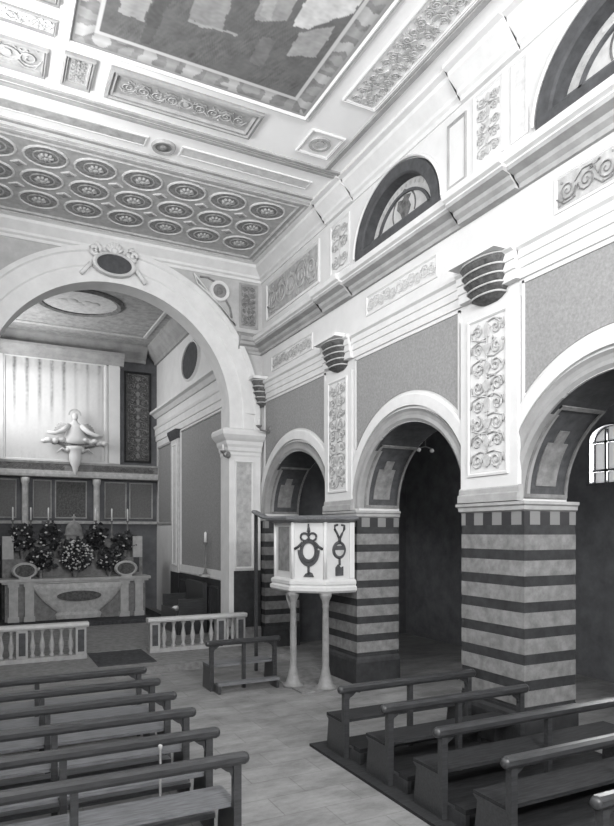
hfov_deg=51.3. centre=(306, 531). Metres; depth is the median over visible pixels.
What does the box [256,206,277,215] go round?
flower
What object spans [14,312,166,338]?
trim
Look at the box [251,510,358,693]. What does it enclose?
pulpit
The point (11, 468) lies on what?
beam
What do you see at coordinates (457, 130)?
attic panel
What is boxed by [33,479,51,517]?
wainscot panel
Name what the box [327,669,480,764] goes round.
pew
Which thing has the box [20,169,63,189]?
rosette
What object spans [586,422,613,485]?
window
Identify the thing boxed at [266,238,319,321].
attic panel
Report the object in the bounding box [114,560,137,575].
reliquary
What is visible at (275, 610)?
pier
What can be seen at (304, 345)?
frieze panel
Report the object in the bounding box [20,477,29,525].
column
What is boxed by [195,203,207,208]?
boss
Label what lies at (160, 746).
pole
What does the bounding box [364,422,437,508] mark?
painting
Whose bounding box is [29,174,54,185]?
flower
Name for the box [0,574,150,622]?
altar
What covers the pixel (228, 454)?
wall sconce
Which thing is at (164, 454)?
wall panel
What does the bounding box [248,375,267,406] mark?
capital
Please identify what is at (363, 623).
pier
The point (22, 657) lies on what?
balustrade
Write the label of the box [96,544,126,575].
flower bouquet
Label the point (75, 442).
angel
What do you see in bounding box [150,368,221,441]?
trim
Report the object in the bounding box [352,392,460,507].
trim
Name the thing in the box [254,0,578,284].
trim
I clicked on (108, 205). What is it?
boss
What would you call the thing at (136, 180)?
flower
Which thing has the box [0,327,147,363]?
trim
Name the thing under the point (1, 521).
trim
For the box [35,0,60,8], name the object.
ceiling panel
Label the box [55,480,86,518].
wainscot panel
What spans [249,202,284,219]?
rosette
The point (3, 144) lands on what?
flower
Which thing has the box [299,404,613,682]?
wall
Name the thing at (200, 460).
wall panel
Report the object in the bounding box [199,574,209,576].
base
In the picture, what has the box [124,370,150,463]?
panel
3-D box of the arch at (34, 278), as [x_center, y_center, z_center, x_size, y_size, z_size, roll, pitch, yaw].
[-4.401,-4.455,14.644,6.960,3.890,0.620,0,0,-27]
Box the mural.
[66,0,400,120]
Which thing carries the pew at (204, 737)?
on the floor at (286, 781)
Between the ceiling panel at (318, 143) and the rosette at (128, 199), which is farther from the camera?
the rosette at (128, 199)
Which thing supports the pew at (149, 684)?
on the floor at (286, 781)
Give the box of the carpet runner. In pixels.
[87,649,156,666]
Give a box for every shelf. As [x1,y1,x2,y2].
[2,536,141,619]
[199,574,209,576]
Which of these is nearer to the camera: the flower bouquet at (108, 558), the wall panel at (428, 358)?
the wall panel at (428, 358)
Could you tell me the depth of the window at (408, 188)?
10.89 m
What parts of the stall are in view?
arm panel, seat, arm panel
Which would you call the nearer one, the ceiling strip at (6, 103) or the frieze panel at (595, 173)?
the frieze panel at (595, 173)
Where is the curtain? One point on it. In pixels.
(40, 383)
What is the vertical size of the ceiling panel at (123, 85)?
0.062 m
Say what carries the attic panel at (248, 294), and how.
attached to the wall at (12, 250)
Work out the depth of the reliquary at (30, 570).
18.29 m
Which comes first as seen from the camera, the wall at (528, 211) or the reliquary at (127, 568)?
the wall at (528, 211)
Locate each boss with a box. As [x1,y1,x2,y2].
[8,182,23,187]
[10,159,26,165]
[56,192,70,197]
[60,171,76,177]
[101,202,114,207]
[108,183,122,188]
[144,212,156,216]
[153,193,166,198]
[184,221,195,225]
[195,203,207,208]
[222,229,233,233]
[234,213,246,217]
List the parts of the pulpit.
stair post, stair rail, panel, book rail, floor moulding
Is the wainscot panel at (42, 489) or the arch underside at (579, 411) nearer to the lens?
the arch underside at (579, 411)
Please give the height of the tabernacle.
1.350 m
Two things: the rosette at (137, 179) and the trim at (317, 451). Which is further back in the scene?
the trim at (317, 451)
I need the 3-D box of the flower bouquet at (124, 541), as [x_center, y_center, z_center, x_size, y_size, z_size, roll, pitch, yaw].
[-5.788,0.355,20.380,0.906,0.890,0.718,0,0,-27]
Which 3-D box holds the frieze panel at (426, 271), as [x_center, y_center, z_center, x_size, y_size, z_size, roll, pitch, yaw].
[1.538,-4.090,10.709,0.025,0.360,2.050,0,0,-27]
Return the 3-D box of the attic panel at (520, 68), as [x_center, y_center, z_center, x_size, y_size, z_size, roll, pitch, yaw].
[2.754,-5.615,8.293,0.025,1.030,0.300,0,0,-27]
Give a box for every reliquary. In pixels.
[11,562,37,579]
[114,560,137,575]
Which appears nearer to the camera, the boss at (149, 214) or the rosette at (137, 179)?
the rosette at (137, 179)
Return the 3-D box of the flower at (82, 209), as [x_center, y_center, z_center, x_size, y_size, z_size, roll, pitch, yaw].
[-4.567,-6.574,13.083,0.450,0.078,0.396,0,0,-27]
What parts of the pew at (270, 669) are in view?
panel, post, seat, rail, post, panel, post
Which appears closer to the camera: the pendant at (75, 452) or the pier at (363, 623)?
the pier at (363, 623)
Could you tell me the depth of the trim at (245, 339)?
15.71 m
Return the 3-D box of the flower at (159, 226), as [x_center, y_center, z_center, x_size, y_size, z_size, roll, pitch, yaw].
[-3.058,-6.574,13.843,0.450,0.078,0.396,0,0,-27]
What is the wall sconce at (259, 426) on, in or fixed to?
attached to the wall panel at (303, 405)
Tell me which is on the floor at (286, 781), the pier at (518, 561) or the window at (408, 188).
the pier at (518, 561)
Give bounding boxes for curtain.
[0,338,124,464]
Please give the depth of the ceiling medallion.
10.96 m
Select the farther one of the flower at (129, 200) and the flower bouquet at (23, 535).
the flower bouquet at (23, 535)
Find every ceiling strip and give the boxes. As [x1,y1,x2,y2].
[0,96,148,146]
[178,146,311,189]
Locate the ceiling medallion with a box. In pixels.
[151,139,175,155]
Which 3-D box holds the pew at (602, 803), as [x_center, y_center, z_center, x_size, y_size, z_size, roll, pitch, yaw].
[2.992,2.360,5.177,2.200,0.910,0.760,0,0,-27]
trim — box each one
[0,0,490,204]
[0,211,260,283]
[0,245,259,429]
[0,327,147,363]
[0,520,156,523]
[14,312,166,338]
[147,318,188,365]
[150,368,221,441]
[237,331,260,355]
[253,74,613,355]
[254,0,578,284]
[260,430,324,513]
[263,189,613,398]
[307,0,404,121]
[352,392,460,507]
[519,326,613,497]
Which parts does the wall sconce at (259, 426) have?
arm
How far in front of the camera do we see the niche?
18.76 m
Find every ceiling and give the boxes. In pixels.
[0,0,509,202]
[0,126,308,261]
[8,290,171,344]
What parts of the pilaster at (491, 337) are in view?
panel frame, moulding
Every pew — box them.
[0,666,146,735]
[0,678,160,751]
[0,691,176,789]
[0,707,195,821]
[0,727,219,825]
[0,751,249,825]
[202,635,280,694]
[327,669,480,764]
[366,684,535,793]
[413,696,613,825]
[473,733,613,825]
[566,789,613,825]
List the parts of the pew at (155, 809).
post, seat, panel, post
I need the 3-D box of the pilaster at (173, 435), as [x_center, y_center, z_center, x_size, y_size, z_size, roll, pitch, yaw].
[-4.165,-0.245,20.070,0.200,5.850,1.000,0,0,-27]
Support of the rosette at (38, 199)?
attached to the ceiling at (293, 210)
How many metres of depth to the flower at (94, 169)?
11.60 m
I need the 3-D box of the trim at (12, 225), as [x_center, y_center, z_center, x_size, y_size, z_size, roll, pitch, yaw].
[-4.239,-6.415,14.300,7.080,0.410,0.360,0,0,-27]
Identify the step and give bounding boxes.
[0,642,289,688]
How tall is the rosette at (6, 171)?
0.078 m
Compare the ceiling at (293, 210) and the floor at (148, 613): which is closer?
the ceiling at (293, 210)
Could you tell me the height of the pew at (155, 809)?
0.910 m
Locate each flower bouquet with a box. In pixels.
[8,523,36,558]
[25,545,58,577]
[37,520,62,557]
[58,536,93,576]
[83,522,108,557]
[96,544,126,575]
[110,530,136,556]
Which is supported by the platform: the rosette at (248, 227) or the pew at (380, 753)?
the pew at (380, 753)
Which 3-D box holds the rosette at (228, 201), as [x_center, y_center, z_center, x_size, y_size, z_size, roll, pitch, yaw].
[-1.575,-6.574,12.775,0.770,0.078,0.678,0,0,-27]
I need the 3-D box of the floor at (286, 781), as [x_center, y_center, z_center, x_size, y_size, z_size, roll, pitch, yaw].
[-0.230,3.000,11.470,12.500,0.300,27.300,0,0,-27]
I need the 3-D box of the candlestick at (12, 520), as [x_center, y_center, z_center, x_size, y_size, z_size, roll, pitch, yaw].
[-8.881,-0.265,19.320,0.180,0.990,0.171,0,0,-27]
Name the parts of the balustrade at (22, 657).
post, inset panel, rail, rail, post, inset panel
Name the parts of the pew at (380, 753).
panel, post, seat, rail, post, panel, post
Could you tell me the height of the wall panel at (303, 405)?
1.680 m
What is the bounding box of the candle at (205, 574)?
[199,532,209,576]
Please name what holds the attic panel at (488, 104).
attached to the wall at (528, 211)
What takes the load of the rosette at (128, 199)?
attached to the ceiling at (293, 210)
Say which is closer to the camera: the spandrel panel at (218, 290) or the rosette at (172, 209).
the rosette at (172, 209)
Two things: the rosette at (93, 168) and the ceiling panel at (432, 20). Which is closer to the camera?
the ceiling panel at (432, 20)
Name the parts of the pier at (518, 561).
cap moulding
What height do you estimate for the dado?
1.430 m
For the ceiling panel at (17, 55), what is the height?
0.062 m
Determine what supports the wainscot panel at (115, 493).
attached to the wall at (148, 532)
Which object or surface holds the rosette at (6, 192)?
attached to the ceiling at (293, 210)
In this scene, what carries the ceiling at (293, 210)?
attached to the ceiling at (278, 133)
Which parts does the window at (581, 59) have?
hood moulding, pane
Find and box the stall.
[161,579,206,634]
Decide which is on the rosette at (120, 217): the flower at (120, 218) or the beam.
the flower at (120, 218)
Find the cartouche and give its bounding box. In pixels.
[79,241,146,284]
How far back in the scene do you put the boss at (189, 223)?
13.64 m
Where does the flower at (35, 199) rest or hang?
on the rosette at (38, 199)
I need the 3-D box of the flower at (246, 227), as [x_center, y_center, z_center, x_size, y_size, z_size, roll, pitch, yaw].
[-1.184,-6.574,13.879,0.450,0.078,0.396,0,0,-27]
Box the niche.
[180,339,200,381]
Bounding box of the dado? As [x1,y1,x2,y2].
[179,573,220,634]
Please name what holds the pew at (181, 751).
on the floor at (286, 781)
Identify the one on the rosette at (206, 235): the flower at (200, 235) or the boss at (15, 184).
the flower at (200, 235)
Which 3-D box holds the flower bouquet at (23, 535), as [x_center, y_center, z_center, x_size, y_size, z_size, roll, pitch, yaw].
[-8.493,0.255,19.110,0.817,1.089,0.740,0,0,-27]
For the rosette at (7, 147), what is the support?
attached to the ceiling at (293, 210)
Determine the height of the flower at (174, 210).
0.078 m
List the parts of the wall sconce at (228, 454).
arm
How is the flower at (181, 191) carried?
on the rosette at (182, 190)
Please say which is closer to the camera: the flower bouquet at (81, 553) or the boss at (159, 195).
the boss at (159, 195)
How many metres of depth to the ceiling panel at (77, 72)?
9.17 m
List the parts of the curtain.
cornice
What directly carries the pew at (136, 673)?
on the floor at (286, 781)
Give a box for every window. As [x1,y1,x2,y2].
[353,153,444,261]
[531,0,613,130]
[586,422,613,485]
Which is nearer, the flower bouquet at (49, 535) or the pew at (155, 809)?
the pew at (155, 809)
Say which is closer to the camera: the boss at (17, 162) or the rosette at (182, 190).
the boss at (17, 162)
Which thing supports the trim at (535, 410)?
attached to the wall at (528, 211)
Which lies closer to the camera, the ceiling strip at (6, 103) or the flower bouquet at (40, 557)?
the ceiling strip at (6, 103)
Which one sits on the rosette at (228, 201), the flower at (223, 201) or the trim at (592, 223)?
the flower at (223, 201)
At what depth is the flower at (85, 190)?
12.32 m
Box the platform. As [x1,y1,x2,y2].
[309,734,613,825]
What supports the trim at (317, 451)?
attached to the wall at (528, 211)
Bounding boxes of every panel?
[0,1,57,37]
[0,33,48,79]
[0,478,16,517]
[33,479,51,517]
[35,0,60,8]
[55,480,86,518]
[60,50,96,92]
[104,65,264,139]
[104,482,126,518]
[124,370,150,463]
[129,483,152,518]
[158,441,170,524]
[180,408,221,579]
[194,273,235,325]
[239,282,257,329]
[264,373,325,468]
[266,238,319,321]
[271,332,312,371]
[296,128,345,159]
[330,211,349,276]
[342,0,478,111]
[355,310,460,449]
[366,253,437,316]
[447,110,466,190]
[473,71,504,171]
[511,51,528,144]
[522,238,613,399]
[554,142,613,215]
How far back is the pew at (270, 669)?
11.70 m
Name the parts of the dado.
panel moulding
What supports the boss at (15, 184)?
attached to the ceiling at (293, 210)
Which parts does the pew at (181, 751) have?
post, seat, rail, panel, post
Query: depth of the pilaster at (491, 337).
8.62 m
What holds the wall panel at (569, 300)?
attached to the wall at (528, 211)
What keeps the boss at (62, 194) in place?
attached to the ceiling at (293, 210)
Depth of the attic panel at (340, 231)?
12.47 m
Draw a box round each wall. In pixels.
[0,236,261,569]
[0,355,156,614]
[157,334,220,610]
[262,0,613,515]
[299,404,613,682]
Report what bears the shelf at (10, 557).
on the floor at (148, 613)
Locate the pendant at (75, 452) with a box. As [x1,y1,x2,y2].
[66,446,84,474]
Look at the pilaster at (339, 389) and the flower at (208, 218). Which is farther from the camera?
the flower at (208, 218)
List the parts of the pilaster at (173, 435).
panel frame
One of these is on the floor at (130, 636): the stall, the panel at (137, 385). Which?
the stall
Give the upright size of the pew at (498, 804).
0.910 m
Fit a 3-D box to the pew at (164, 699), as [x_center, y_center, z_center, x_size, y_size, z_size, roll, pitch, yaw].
[-2.947,2.395,7.249,2.950,0.910,0.760,0,0,-27]
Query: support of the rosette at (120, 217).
attached to the ceiling at (293, 210)
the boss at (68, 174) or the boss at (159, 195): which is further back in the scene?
the boss at (159, 195)
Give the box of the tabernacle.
[64,514,83,557]
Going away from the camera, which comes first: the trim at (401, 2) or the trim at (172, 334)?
the trim at (401, 2)
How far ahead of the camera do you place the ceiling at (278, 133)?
10.15 m
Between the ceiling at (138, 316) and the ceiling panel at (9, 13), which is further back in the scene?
the ceiling at (138, 316)
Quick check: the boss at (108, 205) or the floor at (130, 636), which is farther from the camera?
the floor at (130, 636)
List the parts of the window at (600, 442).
pane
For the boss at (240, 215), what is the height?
0.030 m
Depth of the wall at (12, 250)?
15.53 m
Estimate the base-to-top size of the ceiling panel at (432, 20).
0.038 m
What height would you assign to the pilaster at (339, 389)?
3.330 m
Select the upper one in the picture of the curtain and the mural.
the mural
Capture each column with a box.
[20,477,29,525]
[92,479,100,536]
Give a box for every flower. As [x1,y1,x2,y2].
[0,141,6,150]
[27,194,50,204]
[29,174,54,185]
[32,150,58,163]
[72,204,94,214]
[77,185,100,195]
[83,163,108,175]
[115,214,136,223]
[122,195,144,205]
[131,175,154,186]
[155,222,175,231]
[165,205,186,215]
[175,186,197,196]
[193,231,212,239]
[204,214,225,223]
[217,196,238,206]
[229,239,248,246]
[242,223,262,232]
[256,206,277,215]
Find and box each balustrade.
[0,621,88,665]
[146,612,246,652]
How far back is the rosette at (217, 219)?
13.46 m
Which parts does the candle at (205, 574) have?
stem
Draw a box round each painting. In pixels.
[38,290,124,316]
[270,451,315,513]
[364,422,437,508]
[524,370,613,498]
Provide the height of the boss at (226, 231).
0.030 m
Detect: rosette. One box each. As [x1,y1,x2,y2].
[0,135,16,155]
[0,161,14,178]
[0,183,12,198]
[18,190,59,208]
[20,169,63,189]
[22,145,68,168]
[64,200,102,217]
[68,180,109,199]
[73,158,117,179]
[107,210,143,226]
[114,191,152,209]
[122,170,162,190]
[148,219,182,234]
[157,201,193,218]
[167,181,205,200]
[186,227,220,242]
[197,211,232,227]
[209,192,246,210]
[222,235,255,249]
[235,220,269,235]
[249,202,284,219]
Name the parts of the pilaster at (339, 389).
panel frame, moulding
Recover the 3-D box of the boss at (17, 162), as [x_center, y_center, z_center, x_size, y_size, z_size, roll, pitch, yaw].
[-5.154,-6.590,11.428,0.163,0.030,0.228,0,0,28]
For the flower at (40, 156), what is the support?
on the rosette at (40, 155)
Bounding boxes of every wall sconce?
[220,445,230,458]
[256,420,270,432]
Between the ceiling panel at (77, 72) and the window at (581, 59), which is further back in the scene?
the ceiling panel at (77, 72)
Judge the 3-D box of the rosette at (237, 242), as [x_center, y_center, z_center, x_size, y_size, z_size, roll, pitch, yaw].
[-1.548,-6.574,14.602,0.770,0.078,0.678,0,0,-27]
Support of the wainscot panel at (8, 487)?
attached to the wall at (148, 532)
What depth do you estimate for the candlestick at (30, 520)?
19.52 m
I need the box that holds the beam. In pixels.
[0,459,157,481]
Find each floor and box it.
[0,607,160,625]
[0,633,613,825]
[2,608,213,658]
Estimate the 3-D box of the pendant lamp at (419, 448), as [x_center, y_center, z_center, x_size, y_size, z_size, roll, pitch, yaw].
[2.647,-2.465,14.318,0.460,1.370,0.095,0,0,-27]
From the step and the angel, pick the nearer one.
the step
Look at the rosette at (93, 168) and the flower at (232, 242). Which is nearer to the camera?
the rosette at (93, 168)
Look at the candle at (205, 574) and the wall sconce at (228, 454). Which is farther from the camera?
the candle at (205, 574)
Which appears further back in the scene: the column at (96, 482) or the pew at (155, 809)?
the column at (96, 482)
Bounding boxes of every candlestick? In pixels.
[11,507,14,532]
[29,507,32,524]
[109,509,112,538]
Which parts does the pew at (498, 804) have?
panel, post, seat, rail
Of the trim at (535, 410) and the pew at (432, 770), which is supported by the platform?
the pew at (432, 770)
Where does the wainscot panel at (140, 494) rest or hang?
attached to the wall at (148, 532)
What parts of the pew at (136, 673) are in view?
post, seat, rail, post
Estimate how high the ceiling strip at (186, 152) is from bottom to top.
0.020 m
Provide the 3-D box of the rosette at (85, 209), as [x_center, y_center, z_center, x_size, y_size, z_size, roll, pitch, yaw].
[-4.567,-6.574,13.083,0.770,0.078,0.678,0,0,-27]
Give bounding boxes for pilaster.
[167,428,180,592]
[211,427,265,638]
[313,331,354,511]
[448,240,522,503]
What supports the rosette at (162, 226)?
attached to the ceiling at (293, 210)
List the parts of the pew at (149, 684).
post, seat, rail, post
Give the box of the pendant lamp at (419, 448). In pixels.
[417,439,433,452]
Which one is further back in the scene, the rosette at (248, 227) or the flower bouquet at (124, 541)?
the flower bouquet at (124, 541)
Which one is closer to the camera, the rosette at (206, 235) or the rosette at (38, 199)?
the rosette at (38, 199)
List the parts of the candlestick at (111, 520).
stem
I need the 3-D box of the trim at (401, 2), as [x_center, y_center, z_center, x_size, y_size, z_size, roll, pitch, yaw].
[2.752,-6.610,4.855,0.040,0.020,12.200,0,0,-27]
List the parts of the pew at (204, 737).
post, seat, rail, panel, post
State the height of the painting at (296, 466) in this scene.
1.360 m
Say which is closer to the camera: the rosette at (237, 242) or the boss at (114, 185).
the boss at (114, 185)
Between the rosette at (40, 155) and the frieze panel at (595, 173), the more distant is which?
the rosette at (40, 155)
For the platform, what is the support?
on the floor at (286, 781)
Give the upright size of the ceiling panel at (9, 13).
0.038 m
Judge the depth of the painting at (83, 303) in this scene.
17.87 m
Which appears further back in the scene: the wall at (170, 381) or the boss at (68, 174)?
the wall at (170, 381)
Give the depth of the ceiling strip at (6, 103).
10.30 m
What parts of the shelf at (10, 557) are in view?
panel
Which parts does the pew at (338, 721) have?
panel, post, seat, rail, post, panel, post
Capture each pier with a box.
[260,516,299,646]
[322,510,400,683]
[455,500,579,741]
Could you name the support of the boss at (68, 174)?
attached to the ceiling at (293, 210)
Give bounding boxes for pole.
[158,744,162,795]
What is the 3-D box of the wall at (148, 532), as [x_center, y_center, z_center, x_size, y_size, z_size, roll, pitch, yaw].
[-7.790,-1.900,21.492,6.400,9.500,0.400,0,0,-27]
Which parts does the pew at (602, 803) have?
seat, rail, post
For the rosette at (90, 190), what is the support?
attached to the ceiling at (293, 210)
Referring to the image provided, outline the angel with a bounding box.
[41,409,107,474]
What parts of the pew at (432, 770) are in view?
panel, post, seat, rail, post, panel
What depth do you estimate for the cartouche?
14.25 m
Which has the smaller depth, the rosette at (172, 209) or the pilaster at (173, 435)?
the rosette at (172, 209)
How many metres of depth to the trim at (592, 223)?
9.18 m
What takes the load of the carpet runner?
on the step
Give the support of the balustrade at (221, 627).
on the step
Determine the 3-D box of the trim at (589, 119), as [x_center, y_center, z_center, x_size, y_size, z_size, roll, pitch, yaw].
[2.681,-4.685,7.987,0.430,0.530,17.860,0,0,-27]
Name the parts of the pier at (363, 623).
cap moulding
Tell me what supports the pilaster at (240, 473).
on the step
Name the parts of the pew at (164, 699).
post, seat, rail, post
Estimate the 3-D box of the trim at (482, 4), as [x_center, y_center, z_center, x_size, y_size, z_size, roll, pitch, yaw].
[0.284,-6.600,4.931,6.740,0.040,14.555,0,0,-27]
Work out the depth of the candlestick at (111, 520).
20.60 m
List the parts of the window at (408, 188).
pane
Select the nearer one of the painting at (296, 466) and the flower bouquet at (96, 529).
the painting at (296, 466)

